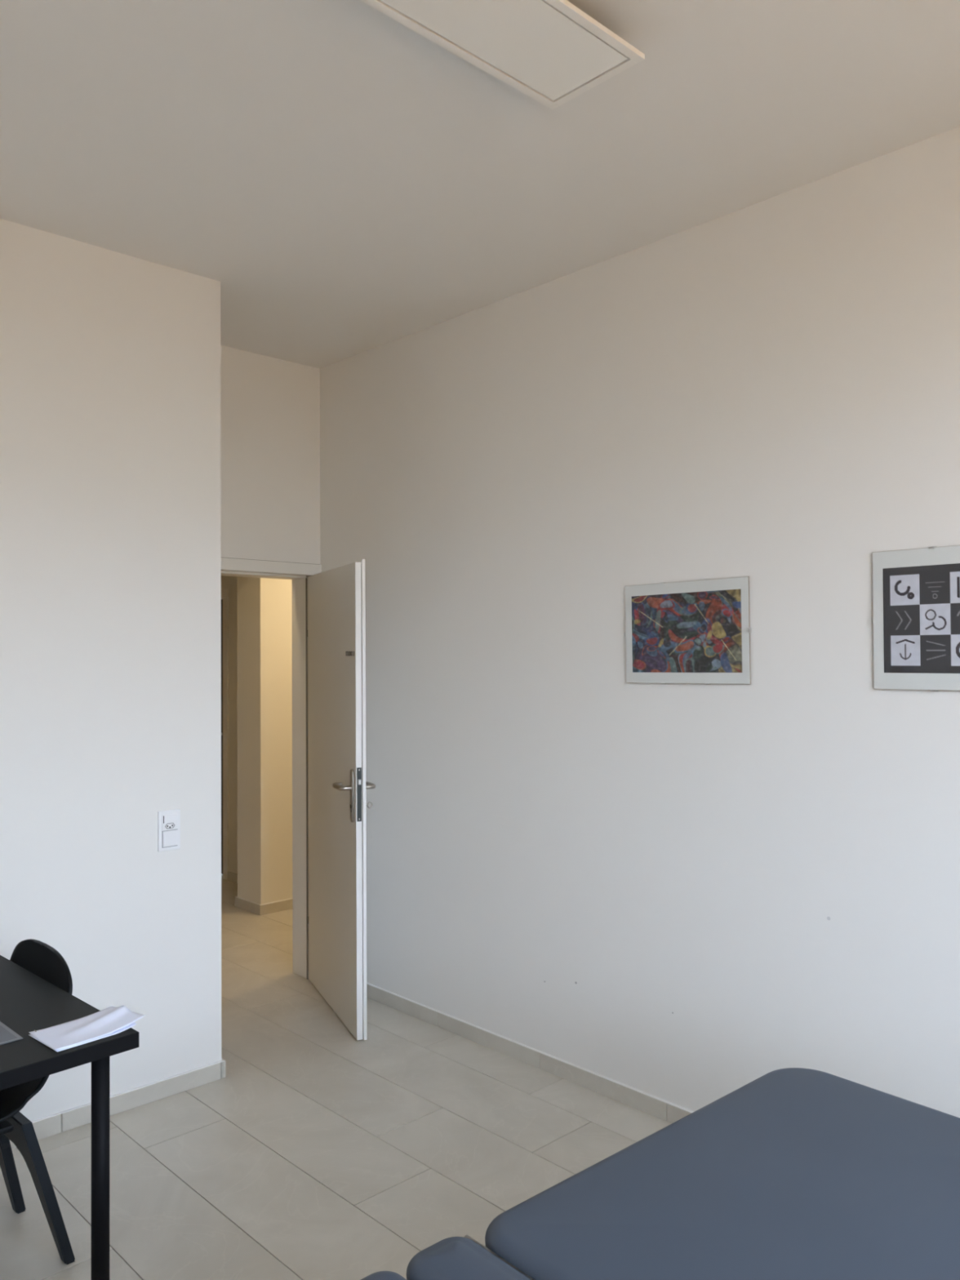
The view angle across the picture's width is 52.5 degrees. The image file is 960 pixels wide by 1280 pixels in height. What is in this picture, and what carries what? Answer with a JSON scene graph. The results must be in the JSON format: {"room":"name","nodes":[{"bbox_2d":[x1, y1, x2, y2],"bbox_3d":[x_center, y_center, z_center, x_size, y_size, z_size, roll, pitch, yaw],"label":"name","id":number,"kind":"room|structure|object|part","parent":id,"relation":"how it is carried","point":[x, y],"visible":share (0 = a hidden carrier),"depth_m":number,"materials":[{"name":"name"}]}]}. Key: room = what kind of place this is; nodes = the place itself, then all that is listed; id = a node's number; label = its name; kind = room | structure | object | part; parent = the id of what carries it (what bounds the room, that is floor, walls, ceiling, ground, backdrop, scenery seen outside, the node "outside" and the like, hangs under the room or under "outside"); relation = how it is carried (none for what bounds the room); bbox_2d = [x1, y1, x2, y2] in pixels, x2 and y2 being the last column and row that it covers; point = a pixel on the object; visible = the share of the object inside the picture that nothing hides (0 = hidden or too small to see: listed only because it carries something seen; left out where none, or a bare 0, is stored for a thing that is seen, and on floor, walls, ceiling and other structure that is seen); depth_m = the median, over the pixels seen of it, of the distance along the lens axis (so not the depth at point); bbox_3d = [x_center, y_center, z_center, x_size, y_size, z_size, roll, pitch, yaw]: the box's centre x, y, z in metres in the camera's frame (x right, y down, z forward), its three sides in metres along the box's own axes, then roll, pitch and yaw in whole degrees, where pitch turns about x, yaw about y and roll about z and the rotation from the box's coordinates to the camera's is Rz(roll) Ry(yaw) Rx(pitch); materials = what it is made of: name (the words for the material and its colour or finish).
{"room":"examination room","nodes":[
{"label":"examination room","id":0,"kind":"room"},
{"bbox_2d":[0,218,221,1121],"bbox_3d":[-2.624,0.141,2.841,3.646,3.090,0.864,1,-1,-44],"label":"wall","id":1,"kind":"structure","parent":0,"point":[110,477],"depth_m":3.49,"materials":[{"name":"white paint"}]},
{"bbox_2d":[9,1057,226,1149],"bbox_3d":[-2.490,1.652,2.810,3.498,0.066,0.704,1,-1,-44],"label":"baseboard","id":2,"kind":"structure","parent":1,"relation":"attached to","point":[81,1115],"depth_m":3.51,"materials":[{"name":"tile"}]},
{"bbox_2d":[157,808,180,851],"bbox_3d":[-1.155,0.711,3.624,0.087,0.149,0.012,1,-1,-44],"label":"wall socket","id":3,"kind":"object","parent":1,"relation":"attached to","point":[169,820],"visible":1,"depth_m":3.62,"materials":[{"name":"white plastic"}]},
{"bbox_2d":[221,575,237,874],"bbox_3d":[-2.287,0.451,7.685,0.160,2.620,2.910,1,-1,-44],"label":"wall","id":4,"kind":"structure","parent":0,"point":[227,582],"depth_m":7.04,"materials":[{"name":"white paint"}]},
{"bbox_2d":[221,588,228,879],"bbox_3d":[-2.132,0.699,7.460,0.124,2.115,0.960,1,-1,-44],"label":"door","id":5,"kind":"structure","parent":4,"relation":"in","point":[224,593],"depth_m":7.10,"materials":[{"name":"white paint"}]},
{"bbox_2d":[227,871,237,883],"bbox_3d":[-1.586,1.712,6.814,0.012,0.062,0.697,1,-1,-44],"label":"baseboard","id":6,"kind":"structure","parent":4,"relation":"attached to","point":[232,877],"depth_m":7.01,"materials":[{"name":"tile"}]},
{"bbox_2d":[236,576,292,904],"bbox_3d":[-0.931,0.429,6.765,1.524,2.620,0.292,1,-1,-44],"label":"wall pillar","id":7,"kind":"structure","parent":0,"point":[264,605],"depth_m":6.22,"materials":[{"name":"white paint"}]},
{"bbox_2d":[234,896,292,915],"bbox_3d":[-1.082,1.704,6.595,1.112,0.066,0.316,1,-1,-44],"label":"baseboard","id":8,"kind":"structure","parent":7,"relation":"attached to","point":[243,904],"depth_m":6.19,"materials":[{"name":"tile"}]},
{"bbox_2d":[220,345,319,579],"bbox_3d":[-1.206,0.162,4.680,0.945,3.090,0.159,1,-1,-44],"label":"wall","id":9,"kind":"structure","parent":0,"point":[270,406],"depth_m":4.76,"materials":[{"name":"white paint"}]},
{"bbox_2d":[221,557,375,1039],"bbox_3d":[-0.922,0.656,4.376,0.943,2.090,0.985,1,-1,-44],"label":"door","id":10,"kind":"structure","parent":9,"relation":"in","point":[330,784],"depth_m":4.51,"materials":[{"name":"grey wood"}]},
{"bbox_3d":[-0.599,0.635,4.194,0.057,0.019,0.150,0,-1,-23],"label":"lever handle","id":11,"kind":"part","parent":10,"relation":"part of","materials":[{"name":"silver metal"}]},
{"bbox_3d":[-0.544,0.666,4.146,0.009,0.226,0.038,0,-1,-23],"label":"handle plate","id":12,"kind":"part","parent":10,"relation":"part of","materials":[{"name":"silver metal"}]},
{"bbox_2d":[365,801,372,808],"bbox_3d":[-0.476,0.712,4.175,0.034,0.029,0.006,0,-1,-23],"label":"key","id":13,"kind":"object","parent":10,"relation":"attached to","point":[371,802],"visible":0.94,"depth_m":4.17,"materials":[{"name":"silver metal"}]},
{"bbox_3d":[-0.495,0.635,4.239,0.057,0.019,0.150,0,-1,-23],"label":"lever handle","id":14,"kind":"part","parent":10,"relation":"part of","materials":[{"name":"silver metal"}]},
{"bbox_2d":[0,873,671,1279],"bbox_3d":[-1.423,1.719,3.721,6.900,0.050,9.800,1,-1,-44],"label":"floor","id":15,"kind":"structure","parent":0,"point":[321,1152],"depth_m":3.21,"materials":[{"name":"grey tile"}]},
{"bbox_2d":[0,938,75,1264],"bbox_3d":[-1.414,1.271,2.582,0.440,0.810,0.521,-1,-1,44],"label":"shell chair","id":16,"kind":"object","parent":15,"relation":"on","point":[38,957],"visible":0.57,"depth_m":2.62,"materials":[{"name":"black plastic"}]},
{"bbox_3d":[-1.270,1.477,2.711,0.376,0.400,0.132,-1,-1,44],"label":"leg frame","id":17,"kind":"part","parent":16,"relation":"part of","materials":[{"name":"black plastic"}]},
{"bbox_2d":[0,955,138,1279],"bbox_3d":[-1.489,1.304,2.435,1.182,0.740,0.752,-1,-1,44],"label":"desk","id":18,"kind":"object","parent":15,"relation":"on","point":[28,1002],"visible":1,"depth_m":2.27,"materials":[{"name":"black wood"}]},
{"bbox_2d":[0,1021,22,1044],"bbox_3d":[-1.242,0.927,2.231,0.215,0.004,0.300,-1,-1,45],"label":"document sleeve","id":19,"kind":"object","parent":18,"relation":"on","point":[7,1035],"visible":1,"depth_m":2.27,"materials":[{"name":"grey"}]},
{"bbox_2d":[28,1005,144,1052],"bbox_3d":[-0.927,0.915,2.312,0.230,0.027,0.157,1,-1,-44],"label":"papers","id":20,"kind":"object","parent":18,"relation":"on","point":[111,1020],"visible":1,"depth_m":2.31,"materials":[{"name":"white paper"}]},
{"bbox_3d":[-0.891,1.312,2.288,0.041,0.688,0.041,-1,-1,44],"label":"leg","id":21,"kind":"part","parent":18,"relation":"part of","materials":[{"name":"black metal"}]},
{"bbox_2d":[360,1067,959,1279],"bbox_3d":[0.315,1.340,1.573,1.855,0.620,0.716,0,-1,-42],"label":"massage table","id":22,"kind":"object","parent":15,"relation":"on","point":[791,1173],"visible":1,"depth_m":1.78,"materials":[{"name":"blue leather"}]},
{"bbox_2d":[360,1271,406,1279],"bbox_3d":[-0.147,1.057,1.167,0.622,0.062,0.716,0,-1,-42],"label":"cushion","id":23,"kind":"object","parent":22,"relation":"on","point":[381,1275],"depth_m":1.59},
{"bbox_2d":[406,1236,530,1279],"bbox_3d":[0.145,1.060,1.424,0.145,0.062,0.710,0,-1,-42],"label":"cushion","id":24,"kind":"object","parent":22,"relation":"on","point":[452,1258],"depth_m":1.62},
{"bbox_3d":[0.203,1.059,1.473,0.014,0.014,0.686,0,-1,-42],"label":"hinge rod","id":25,"kind":"part","parent":22,"relation":"part of","materials":[{"name":"blue metal"}]},
{"bbox_2d":[0,0,959,368],"bbox_3d":[-0.633,-1.496,1.571,4.750,0.120,5.501,1,-1,-44],"label":"ceiling","id":26,"kind":"structure","parent":0,"point":[350,184],"depth_m":2.76,"materials":[{"name":"white paint"}]},
{"bbox_2d":[360,0,644,109],"bbox_3d":[-0.149,-1.397,1.979,1.203,0.068,0.291,1,-1,-44],"label":"lamp","id":27,"kind":"object","parent":26,"relation":"attached to","point":[553,52],"visible":1,"depth_m":2.21,"materials":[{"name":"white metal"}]},
{"bbox_3d":[-0.241,-1.368,2.075,1.203,0.012,0.023,1,-1,-44],"label":"frame rail","id":28,"kind":"part","parent":27,"relation":"part of","materials":[{"name":"white metal"}]},
{"bbox_3d":[-0.056,-1.372,1.881,1.203,0.012,0.023,1,-1,-44],"label":"frame rail","id":29,"kind":"part","parent":27,"relation":"part of","materials":[{"name":"white metal"}]},
{"bbox_3d":[0.279,-1.366,2.386,0.023,0.012,0.245,1,-1,-44],"label":"frame rail","id":30,"kind":"part","parent":27,"relation":"part of","materials":[{"name":"white metal"}]},
{"bbox_2d":[320,126,959,1117],"bbox_3d":[1.037,0.126,3.129,0.160,3.090,5.500,1,-1,-44],"label":"wall","id":31,"kind":"structure","parent":0,"point":[767,392],"depth_m":3.39,"materials":[{"name":"white paint"}]},
{"bbox_2d":[366,982,693,1123],"bbox_3d":[0.939,1.638,3.092,0.012,0.066,5.028,1,-1,-44],"label":"baseboard","id":32,"kind":"structure","parent":31,"relation":"attached to","point":[661,1108],"depth_m":3.83,"materials":[{"name":"tile"}]},
{"bbox_2d":[624,576,751,684],"bbox_3d":[0.704,-0.023,3.353,0.013,0.361,0.512,1,-2,-44],"label":"framed abstract print","id":33,"kind":"object","parent":31,"relation":"attached to","point":[692,631],"visible":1,"depth_m":3.34,"materials":[{"name":"white"}]},
{"bbox_2d":[871,545,959,691],"bbox_3d":[1.347,-0.059,2.679,0.013,0.408,0.545,1,-1,-44],"label":"print","id":34,"kind":"object","parent":31,"relation":"attached to","point":[916,620],"visible":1,"depth_m":2.78,"materials":[{"name":"white paper"}]}
]}

